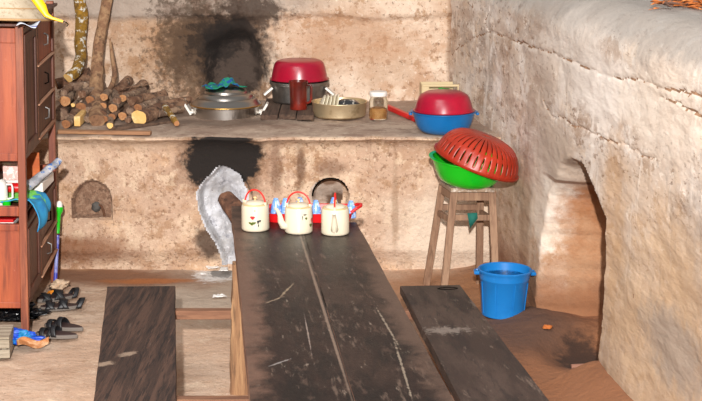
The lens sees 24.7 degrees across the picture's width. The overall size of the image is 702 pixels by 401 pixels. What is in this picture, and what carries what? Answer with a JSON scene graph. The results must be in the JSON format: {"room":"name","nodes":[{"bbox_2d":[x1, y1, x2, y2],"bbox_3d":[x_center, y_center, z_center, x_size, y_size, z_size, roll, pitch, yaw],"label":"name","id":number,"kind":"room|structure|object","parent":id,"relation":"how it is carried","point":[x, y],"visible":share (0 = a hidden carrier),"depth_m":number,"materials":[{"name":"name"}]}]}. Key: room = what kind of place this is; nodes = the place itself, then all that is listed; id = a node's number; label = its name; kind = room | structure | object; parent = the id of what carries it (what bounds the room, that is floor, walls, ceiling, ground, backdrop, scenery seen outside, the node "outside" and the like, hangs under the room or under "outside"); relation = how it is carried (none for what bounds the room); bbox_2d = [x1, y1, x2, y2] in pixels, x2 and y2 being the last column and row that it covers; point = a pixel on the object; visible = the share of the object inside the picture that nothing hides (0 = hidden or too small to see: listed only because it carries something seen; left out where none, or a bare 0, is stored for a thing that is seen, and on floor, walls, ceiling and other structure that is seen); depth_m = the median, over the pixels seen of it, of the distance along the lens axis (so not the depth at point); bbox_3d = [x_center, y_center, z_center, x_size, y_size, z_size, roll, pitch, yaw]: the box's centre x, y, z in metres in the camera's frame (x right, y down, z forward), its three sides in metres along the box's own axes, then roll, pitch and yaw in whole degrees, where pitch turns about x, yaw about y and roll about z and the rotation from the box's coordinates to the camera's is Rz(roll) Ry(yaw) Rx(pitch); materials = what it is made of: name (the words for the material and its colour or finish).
{"room":"traditional dwelling","nodes":[
{"label":"traditional dwelling","id":0,"kind":"room"},
{"bbox_2d":[43,0,451,101],"bbox_3d":[-0.850,-1.276,11.639,3.600,1.300,0.218,0,12,0],"label":"wall","id":1,"kind":"structure","parent":0,"point":[179,47],"depth_m":11.61,"materials":[{"name":"paint"}]},
{"bbox_2d":[0,262,633,400],"bbox_3d":[-0.300,1.082,7.381,5.800,0.201,6.800,0,12,0],"label":"floor","id":2,"kind":"structure","parent":0,"point":[62,369],"depth_m":8.91,"materials":[{"name":"soil"}]},
{"bbox_2d":[0,325,13,357],"bbox_3d":[-2.011,0.768,8.671,0.340,0.120,0.250,-1,12,-6],"label":"wooden crate","id":3,"kind":"object","parent":2,"relation":"on","point":[6,331],"visible":1,"depth_m":8.58,"materials":[{"name":"grey wood"}]},
{"bbox_2d":[0,302,50,320],"bbox_3d":[-1.971,0.625,9.258,0.466,0.077,0.271,0,12,0],"label":"plastic bag","id":4,"kind":"object","parent":2,"relation":"on","point":[6,314],"visible":0.68,"depth_m":9.18,"materials":[{"name":"black"}]},
{"bbox_2d":[13,327,44,344],"bbox_3d":[-1.863,0.737,8.815,0.364,0.065,0.205,0,12,0],"label":"sandals","id":5,"kind":"object","parent":2,"relation":"on","point":[18,333],"visible":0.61,"depth_m":8.80},
{"bbox_2d":[16,337,48,348],"bbox_3d":[-1.734,0.778,8.721,0.176,0.068,0.072,-2,12,-9],"label":"sandal","id":6,"kind":"object","parent":2,"relation":"on","point":[27,341],"visible":1,"depth_m":8.72},
{"bbox_2d":[0,1,68,330],"bbox_3d":[-2.037,-0.220,9.315,0.730,1.806,1.320,1,12,-3],"label":"tall cabinet","id":7,"kind":"object","parent":2,"relation":"on","point":[27,54],"visible":0.86,"depth_m":8.82,"materials":[{"name":"brown wood"}]},
{"bbox_2d":[2,201,10,205],"bbox_3d":[-1.902,0.023,8.835,0.048,0.045,0.048,0,12,0],"label":"cup","id":8,"kind":"object","parent":7,"relation":"on","point":[7,203],"visible":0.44,"depth_m":8.81,"materials":[{"name":"plastic"}]},
{"bbox_2d":[0,190,50,231],"bbox_3d":[-1.947,0.048,8.993,0.497,0.188,0.343,0,12,0],"label":"patterned cloth","id":9,"kind":"object","parent":7,"relation":"on","point":[40,201],"visible":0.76,"depth_m":8.94,"materials":[{"name":"fabric"}]},
{"bbox_2d":[0,179,13,204],"bbox_3d":[-1.954,-0.037,8.898,0.123,0.145,0.104,8,14,34],"label":"jug","id":10,"kind":"object","parent":9,"relation":"on","point":[3,185],"visible":0.76,"depth_m":8.88,"materials":[{"name":"white plastic"}]},
{"bbox_2d":[2,178,17,182],"bbox_3d":[-1.933,-0.078,9.171,0.130,0.100,0.120,0,12,0],"label":"tin box","id":11,"kind":"object","parent":9,"relation":"on","point":[7,181],"visible":0.04,"depth_m":9.10,"materials":[{"name":"white metal"}]},
{"bbox_2d":[3,161,17,179],"bbox_3d":[-1.931,-0.175,9.140,0.100,0.100,0.080,0,12,0],"label":"carton","id":12,"kind":"object","parent":11,"relation":"on","point":[10,168],"visible":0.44,"depth_m":9.10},
{"bbox_2d":[7,183,17,192],"bbox_3d":[-1.900,-0.072,9.039,0.132,0.056,0.056,0,12,0],"label":"canister","id":13,"kind":"object","parent":9,"relation":"on","point":[15,185],"visible":0.25,"depth_m":9.02,"materials":[{"name":"red plastic"}]},
{"bbox_2d":[27,158,61,189],"bbox_3d":[-1.766,-0.152,9.156,0.069,0.142,0.312,6,13,26],"label":"newspaper","id":14,"kind":"object","parent":9,"relation":"on","point":[36,179],"visible":0.94,"depth_m":9.12,"materials":[{"name":"paper"}]},
{"bbox_2d":[0,0,52,20],"bbox_3d":[-1.865,-1.070,8.603,0.513,0.231,0.514,-11,16,-43],"label":"hat","id":15,"kind":"object","parent":7,"relation":"on","point":[10,10],"visible":0.86,"depth_m":8.45,"materials":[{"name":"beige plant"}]},
{"bbox_2d":[32,0,62,22],"bbox_3d":[-1.607,-1.027,8.399,0.191,0.183,0.033,2,12,9],"label":"strap","id":16,"kind":"object","parent":15,"relation":"on","point":[40,4],"visible":1,"depth_m":8.39,"materials":[{"name":"yellow"}]},
{"bbox_2d":[16,21,39,27],"bbox_3d":[-1.696,-0.928,8.426,0.101,0.026,0.160,0,12,0],"label":"paper wrapper","id":17,"kind":"object","parent":7,"relation":"on","point":[34,25],"visible":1,"depth_m":8.41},
{"bbox_2d":[26,152,39,179],"bbox_3d":[-1.916,-0.186,9.465,0.150,0.200,0.012,0,12,0],"label":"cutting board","id":18,"kind":"object","parent":7,"relation":"on","point":[32,161],"visible":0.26,"depth_m":9.46,"materials":[{"name":"orange wood"}]},
{"bbox_2d":[32,172,53,191],"bbox_3d":[-1.857,-0.108,9.359,0.175,0.056,0.345,0,12,0],"label":"plastic tray","id":19,"kind":"object","parent":7,"relation":"on","point":[49,179],"visible":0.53,"depth_m":9.29,"materials":[{"name":"white"}]},
{"bbox_3d":[-2.008,0.103,8.935,0.300,0.018,0.260,0,12,0],"label":"book","id":20,"kind":"object","parent":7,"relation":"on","visible":0},
{"bbox_2d":[0,216,18,221],"bbox_3d":[-2.008,0.086,8.931,0.300,0.016,0.260,0,12,0],"label":"book","id":21,"kind":"object","parent":20,"relation":"on","point":[2,218],"visible":0.49,"depth_m":8.83,"materials":[{"name":"red paper"}]},
{"bbox_2d":[36,324,77,338],"bbox_3d":[-1.650,0.732,8.971,0.248,0.070,0.099,3,12,12],"label":"sandal","id":22,"kind":"object","parent":2,"relation":"on","point":[55,331],"visible":0.94,"depth_m":8.94,"materials":[{"name":"brown"}]},
{"bbox_2d":[36,287,78,302],"bbox_3d":[-1.786,0.573,9.737,0.269,0.064,0.099,-5,13,-24],"label":"sandal","id":23,"kind":"object","parent":2,"relation":"on","point":[57,293],"visible":0.98,"depth_m":9.71,"materials":[{"name":"brown"}]},
{"bbox_2d":[53,201,62,280],"bbox_3d":[-1.851,0.269,10.062,0.052,0.529,0.133,5,13,24],"label":"handle","id":24,"kind":"object","parent":2,"relation":"on","point":[59,203],"visible":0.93,"depth_m":10.05,"materials":[{"name":"green plastic"}]},
{"bbox_2d":[48,279,69,288],"bbox_3d":[-1.820,0.512,9.977,0.140,0.045,0.155,0,12,0],"label":"lump","id":25,"kind":"object","parent":2,"relation":"on","point":[58,283],"visible":1,"depth_m":9.96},
{"bbox_2d":[40,297,84,310],"bbox_3d":[-1.719,0.615,9.538,0.269,0.064,0.099,-2,12,-10],"label":"sandal","id":26,"kind":"object","parent":2,"relation":"on","point":[62,305],"visible":0.98,"depth_m":9.51,"materials":[{"name":"black"}]},
{"bbox_2d":[44,317,82,330],"bbox_3d":[-1.638,0.700,9.126,0.248,0.070,0.099,4,13,20],"label":"sandal","id":27,"kind":"object","parent":2,"relation":"on","point":[63,322],"visible":0.93,"depth_m":9.11,"materials":[{"name":"brown"}]},
{"bbox_2d":[219,266,227,270],"bbox_3d":[-0.829,0.443,10.443,0.060,0.010,0.100,0,12,0],"label":"paper scrap","id":28,"kind":"object","parent":2,"relation":"on","point":[222,268],"visible":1,"depth_m":10.43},
{"bbox_2d":[218,191,241,222],"bbox_3d":[-0.554,0.281,9.883,0.152,0.545,0.935,-8,14,-33],"label":"log","id":29,"kind":"object","parent":2,"relation":"on","point":[227,199],"visible":0.12,"depth_m":10.10,"materials":[{"name":"wood"}]},
{"bbox_2d":[0,100,500,270],"bbox_3d":[-0.807,-0.112,11.051,3.585,0.964,1.626,0,12,0],"label":"counter","id":30,"kind":"object","parent":2,"relation":"on","point":[158,192],"visible":0.59,"depth_m":10.35,"materials":[{"name":"concrete"}]},
{"bbox_2d":[55,100,74,119],"bbox_3d":[-1.974,-0.629,11.015,0.108,0.094,0.502,-1,12,-3],"label":"log","id":31,"kind":"object","parent":30,"relation":"on","point":[61,111],"visible":0.61,"depth_m":10.77,"materials":[{"name":"wood"}]},
{"bbox_2d":[59,91,75,105],"bbox_3d":[-1.944,-0.718,11.029,0.082,0.075,0.453,-1,12,-4],"label":"log","id":32,"kind":"object","parent":31,"relation":"on","point":[67,99],"visible":0.8,"depth_m":10.81,"materials":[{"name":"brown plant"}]},
{"bbox_2d":[59,81,73,96],"bbox_3d":[-1.956,-0.771,11.061,0.072,0.064,0.402,0,12,0],"label":"log","id":33,"kind":"object","parent":32,"relation":"on","point":[67,88],"visible":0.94,"depth_m":10.91,"materials":[{"name":"wood"}]},
{"bbox_2d":[63,0,87,81],"bbox_3d":[-1.937,-1.197,11.266,0.132,0.695,0.392,1,12,3],"label":"branch","id":34,"kind":"object","parent":33,"relation":"on","point":[81,11],"visible":1,"depth_m":11.33,"materials":[{"name":"green plant"}]},
{"bbox_2d":[68,81,88,90],"bbox_3d":[-1.880,-0.796,11.161,0.179,0.074,0.072,-5,13,-23],"label":"log","id":35,"kind":"object","parent":32,"relation":"on","point":[78,86],"visible":0.66,"depth_m":11.13,"materials":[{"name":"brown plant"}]},
{"bbox_2d":[62,115,73,128],"bbox_3d":[-1.853,-0.541,10.646,0.075,0.065,0.408,0,12,0],"label":"log","id":36,"kind":"object","parent":30,"relation":"on","point":[69,121],"visible":0.64,"depth_m":10.46,"materials":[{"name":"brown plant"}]},
{"bbox_2d":[55,67,90,88],"bbox_3d":[-1.978,-0.871,11.423,0.271,0.150,0.110,-4,13,-19],"label":"log","id":37,"kind":"object","parent":30,"relation":"on","point":[60,82],"visible":0.51,"depth_m":11.39,"materials":[{"name":"wood"}]},
{"bbox_2d":[65,106,80,118],"bbox_3d":[-1.867,-0.596,10.852,0.086,0.071,0.456,0,12,0],"label":"log","id":38,"kind":"object","parent":30,"relation":"on","point":[74,111],"visible":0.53,"depth_m":10.70,"materials":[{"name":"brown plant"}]},
{"bbox_2d":[71,97,83,106],"bbox_3d":[-1.877,-0.686,10.995,0.033,0.031,0.400,0,12,0],"label":"log","id":39,"kind":"object","parent":38,"relation":"on","point":[79,99],"visible":0.84,"depth_m":10.89,"materials":[{"name":"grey wood"}]},
{"bbox_2d":[76,95,88,109],"bbox_3d":[-1.822,-0.682,11.100,0.094,0.079,0.509,0,12,0],"label":"log","id":40,"kind":"object","parent":38,"relation":"on","point":[82,105],"visible":0.29,"depth_m":10.86,"materials":[{"name":"brown wood"}]},
{"bbox_2d":[74,110,85,125],"bbox_3d":[-1.796,-0.549,10.637,0.042,0.066,0.300,0,12,0],"label":"split billet","id":41,"kind":"object","parent":30,"relation":"on","point":[79,120],"visible":0.87,"depth_m":10.53,"materials":[{"name":"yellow wood"}]},
{"bbox_2d":[84,112,88,122],"bbox_3d":[-1.774,-0.588,10.842,0.060,0.054,0.452,-1,12,-6],"label":"log","id":42,"kind":"object","parent":30,"relation":"on","point":[86,117],"visible":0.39,"depth_m":10.62,"materials":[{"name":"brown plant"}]},
{"bbox_2d":[85,103,92,112],"bbox_3d":[-1.781,-0.652,10.931,0.064,0.057,0.452,-2,12,-8],"label":"log","id":43,"kind":"object","parent":42,"relation":"on","point":[89,105],"visible":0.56,"depth_m":10.71,"materials":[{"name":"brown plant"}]},
{"bbox_2d":[86,87,107,102],"bbox_3d":[-1.741,-0.728,11.072,0.070,0.063,0.454,1,12,6],"label":"log","id":44,"kind":"object","parent":43,"relation":"on","point":[89,99],"visible":0.4,"depth_m":10.86,"materials":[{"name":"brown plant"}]},
{"bbox_2d":[78,82,105,97],"bbox_3d":[-1.783,-0.762,11.043,0.072,0.062,0.406,3,12,14],"label":"log","id":45,"kind":"object","parent":44,"relation":"on","point":[84,92],"visible":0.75,"depth_m":10.88,"materials":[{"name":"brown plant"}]},
{"bbox_2d":[91,201,105,216],"bbox_3d":[-1.644,0.054,10.419,0.094,0.097,0.060,0,12,0],"label":"gourd","id":46,"kind":"object","parent":30,"relation":"in","point":[96,206],"visible":1,"depth_m":10.40,"materials":[{"name":"grey"}]},
{"bbox_2d":[88,0,112,125],"bbox_3d":[-1.733,-1.027,10.999,0.162,0.920,1.006,0,12,-2],"label":"branch","id":47,"kind":"object","parent":30,"relation":"on","point":[96,118],"visible":0.96,"depth_m":11.16,"materials":[{"name":"brown plant"}]},
{"bbox_2d":[57,129,151,134],"bbox_3d":[-1.580,-0.437,10.252,0.608,0.024,0.050,1,12,5],"label":"plank","id":48,"kind":"object","parent":30,"relation":"on","point":[60,131],"visible":1,"depth_m":10.23,"materials":[{"name":"brown wood"}]},
{"bbox_2d":[99,102,111,114],"bbox_3d":[-1.689,-0.596,10.872,0.124,0.116,0.410,0,12,0],"label":"log","id":49,"kind":"object","parent":30,"relation":"on","point":[104,110],"visible":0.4,"depth_m":10.75,"materials":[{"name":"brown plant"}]},
{"bbox_2d":[100,98,109,107],"bbox_3d":[-1.694,-0.682,11.008,0.064,0.050,0.451,-1,12,-4],"label":"log","id":50,"kind":"object","parent":49,"relation":"on","point":[104,103],"visible":0.59,"depth_m":10.81,"materials":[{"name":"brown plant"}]},
{"bbox_2d":[100,88,114,100],"bbox_3d":[-1.675,-0.745,11.049,0.062,0.057,0.402,0,12,2],"label":"log","id":51,"kind":"object","parent":50,"relation":"on","point":[106,93],"visible":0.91,"depth_m":10.88,"materials":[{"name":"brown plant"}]},
{"bbox_2d":[108,39,116,89],"bbox_3d":[-1.669,-0.914,11.114,0.072,0.377,0.422,0,12,0],"label":"branch","id":52,"kind":"object","parent":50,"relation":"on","point":[112,58],"visible":0.91,"depth_m":11.17,"materials":[{"name":"brown plant"}]},
{"bbox_2d":[103,110,110,121],"bbox_3d":[-1.653,-0.584,10.818,0.058,0.053,0.405,-1,12,-5],"label":"log","id":53,"kind":"object","parent":49,"relation":"on","point":[106,117],"visible":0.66,"depth_m":10.64,"materials":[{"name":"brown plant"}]},
{"bbox_2d":[107,113,113,128],"bbox_3d":[-1.597,-0.529,10.617,0.048,0.045,0.402,-2,12,-8],"label":"log","id":54,"kind":"object","parent":30,"relation":"on","point":[110,121],"visible":0.89,"depth_m":10.45,"materials":[{"name":"wood"}]},
{"bbox_2d":[108,106,123,118],"bbox_3d":[-1.593,-0.601,10.880,0.063,0.050,0.421,0,12,0],"label":"log","id":55,"kind":"object","parent":30,"relation":"on","point":[114,115],"visible":0.66,"depth_m":10.73,"materials":[{"name":"wood"}]},
{"bbox_2d":[109,100,127,111],"bbox_3d":[-1.584,-0.669,10.986,0.066,0.061,0.453,1,12,3],"label":"log","id":56,"kind":"object","parent":55,"relation":"on","point":[113,107],"visible":0.62,"depth_m":10.77,"materials":[{"name":"wood"}]},
{"bbox_2d":[111,90,120,103],"bbox_3d":[-1.615,-0.714,11.002,0.064,0.058,0.405,-2,12,-11],"label":"log","id":57,"kind":"object","parent":56,"relation":"on","point":[115,95],"visible":1,"depth_m":10.86,"materials":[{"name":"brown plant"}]},
{"bbox_2d":[122,79,148,94],"bbox_3d":[-1.513,-0.770,11.233,0.089,0.139,0.241,6,13,26],"label":"log","id":58,"kind":"object","parent":56,"relation":"on","point":[141,82],"visible":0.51,"depth_m":11.24,"materials":[{"name":"wood"}]},
{"bbox_2d":[114,75,132,94],"bbox_3d":[-1.613,-0.796,11.277,0.104,0.148,0.230,3,12,13],"label":"log","id":59,"kind":"object","parent":58,"relation":"on","point":[127,81],"visible":0.68,"depth_m":11.24,"materials":[{"name":"wood"}]},
{"bbox_2d":[118,106,131,119],"bbox_3d":[-1.506,-0.617,10.961,0.069,0.059,0.502,1,12,6],"label":"log","id":60,"kind":"object","parent":30,"relation":"on","point":[122,115],"visible":0.26,"depth_m":10.72,"materials":[{"name":"wood"}]},
{"bbox_3d":[-1.410,-0.695,11.133,0.158,0.080,0.152,0,12,0],"label":"log","id":61,"kind":"object","parent":60,"relation":"on","visible":0},
{"bbox_2d":[120,87,146,101],"bbox_3d":[-1.503,-0.737,11.068,0.056,0.052,0.403,3,12,14],"label":"log","id":62,"kind":"object","parent":61,"relation":"on","point":[135,92],"visible":0.77,"depth_m":11.01,"materials":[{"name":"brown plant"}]},
{"bbox_2d":[118,83,152,89],"bbox_3d":[-1.482,-0.786,11.013,0.010,0.010,0.345,9,15,35],"label":"twig","id":63,"kind":"object","parent":62,"relation":"on","point":[150,83],"visible":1,"depth_m":11.00,"materials":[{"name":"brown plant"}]},
{"bbox_2d":[125,114,131,122],"bbox_3d":[-1.479,-0.574,10.810,0.052,0.046,0.401,0,12,0],"label":"log","id":64,"kind":"object","parent":30,"relation":"on","point":[128,119],"visible":0.47,"depth_m":10.62,"materials":[{"name":"wood"}]},
{"bbox_2d":[126,104,135,114],"bbox_3d":[-1.443,-0.636,10.863,0.062,0.054,0.401,2,12,8],"label":"log","id":65,"kind":"object","parent":64,"relation":"on","point":[130,110],"visible":0.41,"depth_m":10.67,"materials":[{"name":"wood"}]},
{"bbox_2d":[127,90,167,105],"bbox_3d":[-1.393,-0.707,10.972,0.075,0.071,0.382,7,14,29],"label":"log","id":66,"kind":"object","parent":65,"relation":"on","point":[132,100],"visible":0.82,"depth_m":10.89,"materials":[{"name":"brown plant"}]},
{"bbox_2d":[108,119,171,129],"bbox_3d":[-1.386,-0.501,10.579,0.463,0.020,0.090,-11,16,-41],"label":"board","id":67,"kind":"object","parent":30,"relation":"on","point":[162,121],"visible":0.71,"depth_m":10.53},
{"bbox_2d":[132,102,168,123],"bbox_3d":[-1.332,-0.587,10.750,0.114,0.115,0.406,4,13,20],"label":"log","id":68,"kind":"object","parent":30,"relation":"on","point":[149,114],"visible":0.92,"depth_m":10.61,"materials":[{"name":"wood"}]},
{"bbox_2d":[134,96,168,110],"bbox_3d":[-1.355,-0.663,10.909,0.061,0.062,0.451,4,12,18],"label":"log","id":69,"kind":"object","parent":68,"relation":"on","point":[145,104],"visible":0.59,"depth_m":10.78,"materials":[{"name":"wood"}]},
{"bbox_2d":[158,96,192,102],"bbox_3d":[-1.248,-0.671,11.007,0.057,0.054,0.402,10,15,39],"label":"log","id":70,"kind":"object","parent":69,"relation":"on","point":[189,99],"visible":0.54,"depth_m":11.05,"materials":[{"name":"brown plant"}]},
{"bbox_2d":[162,104,178,125],"bbox_3d":[-1.202,-0.570,10.656,0.046,0.098,0.354,-4,13,-18],"label":"log","id":71,"kind":"object","parent":30,"relation":"on","point":[165,107],"visible":1,"depth_m":10.63,"materials":[{"name":"wood"}]},
{"bbox_2d":[158,106,184,117],"bbox_3d":[-1.233,-0.607,10.858,0.056,0.055,0.282,7,14,29],"label":"log","id":72,"kind":"object","parent":30,"relation":"on","point":[178,109],"visible":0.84,"depth_m":10.87,"materials":[{"name":"wood"}]},
{"bbox_2d":[163,100,187,107],"bbox_3d":[-1.197,-0.651,10.923,0.056,0.051,0.243,7,14,30],"label":"log","id":73,"kind":"object","parent":72,"relation":"on","point":[182,102],"visible":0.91,"depth_m":10.92,"materials":[{"name":"wood"}]},
{"bbox_2d":[184,86,268,119],"bbox_3d":[-0.860,-0.681,11.033,0.497,0.216,0.497,-11,16,-43],"label":"steel pot","id":74,"kind":"object","parent":30,"relation":"on","point":[231,102],"visible":0.98,"depth_m":10.88,"materials":[{"name":"grey"}]},
{"bbox_2d":[202,77,246,88],"bbox_3d":[-0.872,-0.810,10.980,0.318,0.073,0.169,0,12,0],"label":"rag","id":75,"kind":"object","parent":74,"relation":"on","point":[225,82],"visible":1,"depth_m":10.96,"materials":[{"name":"fabric"}]},
{"bbox_2d":[261,98,313,119],"bbox_3d":[-0.431,-0.641,11.178,0.359,0.034,0.800,0,12,0],"label":"board","id":76,"kind":"object","parent":30,"relation":"on","point":[273,110],"visible":0.56,"depth_m":10.90,"materials":[{"name":"wood"}]},
{"bbox_2d":[263,80,335,104],"bbox_3d":[-0.367,-0.780,11.384,0.516,0.150,0.424,0,12,0],"label":"pot","id":77,"kind":"object","parent":76,"relation":"on","point":[280,90],"visible":0.53,"depth_m":11.25,"materials":[{"name":"grey"}]},
{"bbox_2d":[270,58,328,82],"bbox_3d":[-0.367,-0.930,11.352,0.424,0.134,0.424,0,12,0],"label":"basin","id":78,"kind":"object","parent":77,"relation":"on","point":[286,69],"visible":1,"depth_m":11.21,"materials":[{"name":"plastic"}]},
{"bbox_2d":[289,80,312,109],"bbox_3d":[-0.358,-0.727,11.025,0.145,0.195,0.136,-8,14,-34],"label":"mug","id":79,"kind":"object","parent":76,"relation":"on","point":[298,88],"visible":1,"depth_m":10.98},
{"bbox_2d":[312,177,348,195],"bbox_3d":[-0.133,-0.089,10.336,0.243,0.126,0.012,0,12,0],"label":"hoop","id":80,"kind":"object","parent":30,"relation":"attached to","point":[341,181],"visible":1,"depth_m":10.33,"materials":[{"name":"black metal"}]},
{"bbox_2d":[311,97,367,119],"bbox_3d":[-0.079,-0.631,10.975,0.386,0.105,0.386,0,12,0],"label":"pan","id":81,"kind":"object","parent":30,"relation":"on","point":[331,112],"visible":0.87,"depth_m":10.83,"materials":[{"name":"metal"}]},
{"bbox_2d":[327,94,331,104],"bbox_3d":[-0.152,-0.653,10.954,0.046,0.150,0.156,-1,12,-5],"label":"plate","id":82,"kind":"object","parent":81,"relation":"in","point":[330,97],"visible":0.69,"depth_m":10.91,"materials":[{"name":"beige"}]},
{"bbox_2d":[331,94,335,104],"bbox_3d":[-0.127,-0.655,10.959,0.040,0.152,0.156,-1,12,-6],"label":"plate","id":83,"kind":"object","parent":81,"relation":"in","point":[334,95],"visible":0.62,"depth_m":10.91,"materials":[{"name":"beige"}]},
{"bbox_2d":[334,93,338,104],"bbox_3d":[-0.102,-0.657,10.965,0.034,0.154,0.156,-1,12,-6],"label":"plate","id":84,"kind":"object","parent":81,"relation":"in","point":[337,96],"visible":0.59,"depth_m":10.92,"materials":[{"name":"beige"}]},
{"bbox_2d":[338,99,359,104],"bbox_3d":[-0.019,-0.653,10.940,0.189,0.096,0.185,8,14,34],"label":"bowl","id":85,"kind":"object","parent":81,"relation":"in","point":[341,101],"visible":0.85,"depth_m":10.88,"materials":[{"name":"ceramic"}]},
{"bbox_2d":[369,90,387,119],"bbox_3d":[0.185,-0.647,10.838,0.126,0.190,0.126,0,12,0],"label":"glass jar","id":86,"kind":"object","parent":30,"relation":"on","point":[378,102],"visible":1,"depth_m":10.79,"materials":[{"name":"white"}]},
{"bbox_2d":[388,105,414,121],"bbox_3d":[0.358,-0.594,10.922,0.038,0.049,0.542,-5,13,-22],"label":"handle","id":87,"kind":"object","parent":30,"relation":"on","point":[393,109],"visible":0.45,"depth_m":10.93,"materials":[{"name":"red"}]},
{"bbox_2d":[419,82,458,94],"bbox_3d":[0.650,-0.759,11.428,0.308,0.167,0.210,0,12,-2],"label":"crate","id":88,"kind":"object","parent":30,"relation":"on","point":[423,86],"visible":0.38,"depth_m":11.32,"materials":[{"name":"beige wood"}]},
{"bbox_2d":[408,109,478,134],"bbox_3d":[0.597,-0.510,10.318,0.451,0.137,0.425,0,12,0],"label":"basin","id":89,"kind":"object","parent":30,"relation":"on","point":[427,123],"visible":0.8,"depth_m":10.16,"materials":[{"name":"plastic"}]},
{"bbox_2d":[413,89,474,114],"bbox_3d":[0.597,-0.641,10.291,0.401,0.123,0.401,0,12,0],"label":"basin","id":90,"kind":"object","parent":89,"relation":"on","point":[434,101],"visible":1,"depth_m":10.16,"materials":[{"name":"plastic"}]},
{"bbox_2d":[175,206,453,400],"bbox_3d":[-0.167,0.843,6.917,1.812,0.740,4.450,-1,12,-6],"label":"table","id":91,"kind":"object","parent":2,"relation":"on","point":[314,316],"visible":0.81,"depth_m":6.77,"materials":[{"name":"brown wood"}]},
{"bbox_2d":[94,286,176,400],"bbox_3d":[-0.969,0.706,7.268,0.356,0.042,2.337,-1,12,-6],"label":"bench","id":92,"kind":"object","parent":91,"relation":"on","point":[137,360],"visible":1,"depth_m":7.34,"materials":[{"name":"brown wood"}]},
{"bbox_2d":[241,189,269,231],"bbox_3d":[-0.520,0.043,8.385,0.190,0.216,0.149,6,13,26],"label":"teapot","id":93,"kind":"object","parent":91,"relation":"on","point":[254,213],"visible":1,"depth_m":8.33,"materials":[{"name":"white"}]},
{"bbox_2d":[274,191,312,234],"bbox_3d":[-0.293,0.057,8.323,0.190,0.216,0.148,2,12,11],"label":"teapot","id":94,"kind":"object","parent":91,"relation":"on","point":[298,215],"visible":1,"depth_m":8.27,"materials":[{"name":"white"}]},
{"bbox_2d":[269,203,362,222],"bbox_3d":[-0.222,0.055,8.658,0.568,0.081,0.272,0,12,1],"label":"tray","id":95,"kind":"object","parent":91,"relation":"on","point":[272,217],"visible":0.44,"depth_m":8.55,"materials":[{"name":"red plastic"}]},
{"bbox_2d":[270,198,281,213],"bbox_3d":[-0.406,0.038,8.665,0.062,0.102,0.062,0,12,0],"label":"tea cup","id":96,"kind":"object","parent":95,"relation":"on","point":[275,203],"visible":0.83,"depth_m":8.64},
{"bbox_2d":[281,198,288,213],"bbox_3d":[-0.356,0.037,8.685,0.060,0.097,0.060,0,12,0],"label":"tea cup","id":97,"kind":"object","parent":95,"relation":"on","point":[284,200],"visible":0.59,"depth_m":8.66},
{"bbox_2d":[312,200,320,213],"bbox_3d":[-0.189,0.047,8.636,0.060,0.097,0.060,0,12,0],"label":"tea cup","id":98,"kind":"object","parent":95,"relation":"on","point":[316,208],"visible":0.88,"depth_m":8.61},
{"bbox_2d":[347,200,355,217],"bbox_3d":[0.000,0.046,8.656,0.058,0.090,0.058,0,12,0],"label":"tea cup","id":99,"kind":"object","parent":95,"relation":"on","point":[350,205],"visible":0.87,"depth_m":8.64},
{"bbox_2d":[321,192,348,235],"bbox_3d":[-0.093,0.068,8.269,0.148,0.216,0.189,8,14,32],"label":"teapot","id":100,"kind":"object","parent":91,"relation":"on","point":[334,216],"visible":1,"depth_m":8.23,"materials":[{"name":"white"}]},
{"bbox_2d":[400,285,548,400],"bbox_3d":[0.556,0.705,7.269,0.382,0.044,2.355,-1,12,-6],"label":"bench","id":101,"kind":"object","parent":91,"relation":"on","point":[474,363],"visible":1,"depth_m":7.32,"materials":[{"name":"grey wood"}]},
{"bbox_2d":[423,180,498,284],"bbox_3d":[0.681,0.236,9.871,0.452,0.696,0.420,0,12,0],"label":"wooden stool","id":102,"kind":"object","parent":2,"relation":"on","point":[454,194],"visible":0.88,"depth_m":9.73,"materials":[{"name":"brown wood"}]},
{"bbox_2d":[429,149,507,189],"bbox_3d":[0.721,-0.181,9.723,0.498,0.201,0.499,3,12,14],"label":"basin","id":103,"kind":"object","parent":102,"relation":"on","point":[456,176],"visible":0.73,"depth_m":9.57,"materials":[{"name":"plastic"}]},
{"bbox_2d":[434,128,518,182],"bbox_3d":[0.760,-0.281,9.700,0.522,0.306,0.545,-2,12,-12],"label":"colander","id":104,"kind":"object","parent":103,"relation":"on","point":[466,139],"visible":1,"depth_m":9.52,"materials":[{"name":"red plastic"}]},
{"bbox_2d":[467,213,477,227],"bbox_3d":[0.736,0.122,9.694,0.064,0.099,0.008,0,12,0],"label":"rag","id":105,"kind":"object","parent":102,"relation":"hanging from","point":[472,217],"visible":1,"depth_m":9.69,"materials":[{"name":"teal"}]},
{"bbox_2d":[473,262,535,318],"bbox_3d":[0.902,0.535,9.409,0.320,0.288,0.320,10,16,41],"label":"bucket","id":106,"kind":"object","parent":2,"relation":"on","point":[503,285],"visible":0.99,"depth_m":9.31,"materials":[{"name":"blue plastic"}]},
{"bbox_2d":[541,324,552,328],"bbox_3d":[1.107,0.710,9.045,0.062,0.018,0.070,6,13,28],"label":"fallen leaf","id":107,"kind":"object","parent":2,"relation":"on","point":[544,326],"visible":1,"depth_m":9.03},
{"bbox_2d":[571,364,581,368],"bbox_3d":[1.215,0.877,8.466,0.101,0.030,0.028,-1,12,-6],"label":"stick","id":108,"kind":"object","parent":2,"relation":"on","point":[573,366],"visible":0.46,"depth_m":8.45,"materials":[{"name":"brown"}]},
{"bbox_2d":[449,0,701,400],"bbox_3d":[1.642,-0.124,8.710,1.006,1.951,6.510,-2,12,-8],"label":"wall","id":109,"kind":"structure","parent":0,"point":[598,103],"depth_m":8.07,"materials":[{"name":"paint"}]},
{"bbox_2d":[649,0,701,9],"bbox_3d":[1.691,-0.992,8.030,0.361,0.043,0.574,3,12,16],"label":"dry leaves","id":110,"kind":"object","parent":109,"relation":"on","point":[694,4],"visible":1,"depth_m":7.92,"materials":[{"name":"brown plant"}]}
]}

